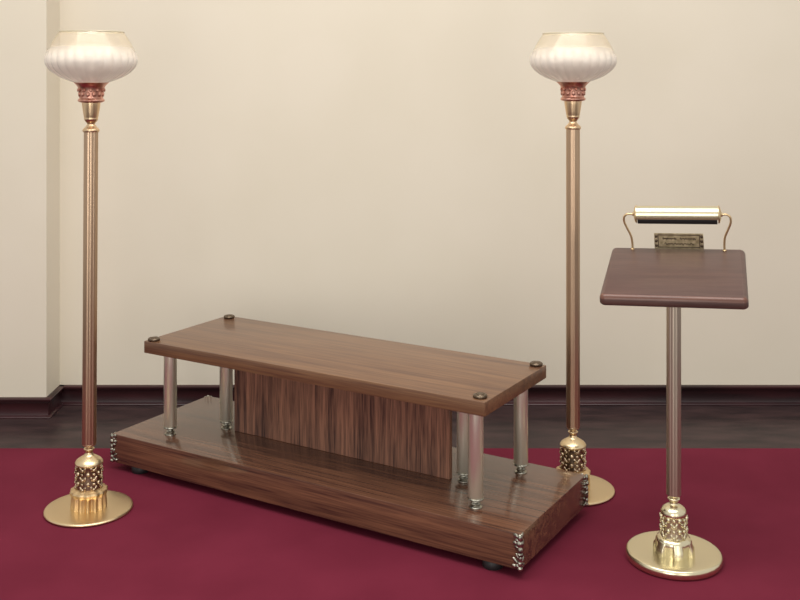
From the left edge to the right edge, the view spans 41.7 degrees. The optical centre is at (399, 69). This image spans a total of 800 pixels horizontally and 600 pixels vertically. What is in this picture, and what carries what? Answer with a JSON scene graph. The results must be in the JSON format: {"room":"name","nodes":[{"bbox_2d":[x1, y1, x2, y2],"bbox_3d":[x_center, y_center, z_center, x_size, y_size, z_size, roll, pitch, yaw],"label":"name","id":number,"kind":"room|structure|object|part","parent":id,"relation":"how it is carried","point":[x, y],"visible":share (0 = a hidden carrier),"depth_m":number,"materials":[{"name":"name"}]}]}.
{"room":"funeral home","nodes":[
{"label":"funeral home","id":0,"kind":"room"},
{"bbox_2d":[0,0,59,396],"bbox_3d":[-3.275,0.070,4.790,3.451,2.900,0.380,0,0,0],"label":"wall","id":1,"kind":"structure","parent":0,"point":[29,91],"depth_m":4.60,"materials":[{"name":"beige paint"}]},
{"bbox_2d":[0,406,799,447],"bbox_3d":[0.000,1.620,1.100,10.000,0.200,8.200,0,0,0],"label":"floor","id":2,"kind":"structure","parent":0,"point":[600,426],"depth_m":4.48,"materials":[{"name":"brown wood"}]},
{"bbox_2d":[0,448,799,599],"bbox_3d":[0.000,1.516,3.200,5.600,0.008,2.000,0,0,0],"label":"carpet","id":3,"kind":"object","parent":2,"relation":"on","point":[179,539],"visible":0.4,"depth_m":3.35,"materials":[{"name":"red carpet"}]},
{"bbox_2d":[43,30,137,527],"bbox_3d":[-1.061,0.689,3.610,0.309,1.647,0.309,0,0,-45],"label":"lamp","id":4,"kind":"object","parent":3,"relation":"on","point":[89,503],"visible":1,"depth_m":3.59,"materials":[{"name":"gold metal"}]},
{"bbox_3d":[-1.061,-0.042,3.610,0.311,0.179,0.311,0,0,0],"label":"lamp shade","id":5,"kind":"part","parent":4,"relation":"part of","materials":[{"name":"white glass"}]},
{"bbox_2d":[82,103,100,131],"bbox_3d":[-1.062,0.162,3.610,0.063,0.103,0.063,0,0,0],"label":"socket","id":6,"kind":"object","parent":4,"relation":"attached to","point":[90,110],"depth_m":3.59,"materials":[{"name":"gold metal"}]},
{"bbox_2d":[110,314,588,571],"bbox_3d":[-0.228,1.256,3.777,1.707,0.512,0.561,0,0,31],"label":"casket bier","id":7,"kind":"object","parent":3,"relation":"on","point":[353,430],"visible":1,"depth_m":3.61,"materials":[{"name":"brown wood"}]},
{"bbox_3d":[-0.869,1.203,3.973,0.049,0.290,0.049,0,0,31],"label":"post","id":8,"kind":"part","parent":7,"relation":"part of","materials":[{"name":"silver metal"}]},
{"bbox_3d":[-0.668,1.203,4.041,0.049,0.290,0.049,0,0,31],"label":"post","id":9,"kind":"part","parent":7,"relation":"part of","materials":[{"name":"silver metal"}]},
{"bbox_3d":[-0.228,1.218,3.777,0.932,0.320,0.020,0,0,31],"label":"panel","id":10,"kind":"part","parent":7,"relation":"part of","materials":[{"name":"brown wood"}]},
{"bbox_3d":[0.214,1.203,3.524,0.049,0.290,0.049,0,0,31],"label":"post","id":11,"kind":"part","parent":7,"relation":"part of","materials":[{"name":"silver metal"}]},
{"bbox_3d":[0.239,1.203,3.311,0.049,0.290,0.049,0,0,31],"label":"post","id":12,"kind":"part","parent":7,"relation":"part of","materials":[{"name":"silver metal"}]},
{"bbox_3d":[0.414,1.203,3.598,0.049,0.290,0.049,0,0,31],"label":"post","id":13,"kind":"part","parent":7,"relation":"part of","materials":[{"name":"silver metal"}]},
{"bbox_2d":[530,32,616,505],"bbox_3d":[0.623,0.689,3.779,0.309,1.645,0.309,0,0,-23],"label":"lamp","id":14,"kind":"object","parent":3,"relation":"on","point":[572,71],"visible":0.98,"depth_m":3.76,"materials":[{"name":"gold metal"}]},
{"bbox_2d":[564,101,581,129],"bbox_3d":[0.623,0.162,3.779,0.063,0.103,0.063,0,0,-23],"label":"socket","id":15,"kind":"object","parent":14,"relation":"attached to","point":[572,108],"depth_m":3.76,"materials":[{"name":"gold metal"}]},
{"bbox_3d":[0.623,-0.042,3.779,0.311,0.179,0.311,0,0,-23],"label":"lamp shade","id":16,"kind":"part","parent":14,"relation":"part of","materials":[{"name":"white glass"}]},
{"bbox_2d":[600,205,748,580],"bbox_3d":[0.864,0.976,3.295,0.431,1.073,0.421,0,0,17],"label":"lectern","id":17,"kind":"object","parent":3,"relation":"on","point":[678,273],"visible":1,"depth_m":3.23,"materials":[{"name":"brown wood"}]},
{"bbox_2d":[623,205,731,250],"bbox_3d":[0.906,0.519,3.444,0.331,0.162,0.147,0,0,0],"label":"light","id":18,"kind":"object","parent":17,"relation":"on","point":[642,214],"depth_m":3.44,"materials":[{"name":"gold metal"}]},
{"bbox_3d":[0.923,0.567,3.476,0.158,0.053,0.006,-2,10,17],"label":"name plate","id":19,"kind":"part","parent":17,"relation":"part of","materials":[{"name":"gold metal"}]},
{"bbox_2d":[60,0,799,384],"bbox_3d":[1.726,0.070,4.880,6.549,2.900,0.200,0,0,0],"label":"wall","id":20,"kind":"structure","parent":0,"point":[390,170],"depth_m":4.78,"materials":[{"name":"beige paint"}]},
{"bbox_2d":[0,385,799,418],"bbox_3d":[0.000,1.476,4.676,10.000,0.087,0.207,0,0,0],"label":"baseboard","id":21,"kind":"structure","parent":20,"relation":"attached to","point":[107,395],"depth_m":4.77,"materials":[{"name":"brown wood"}]}
]}

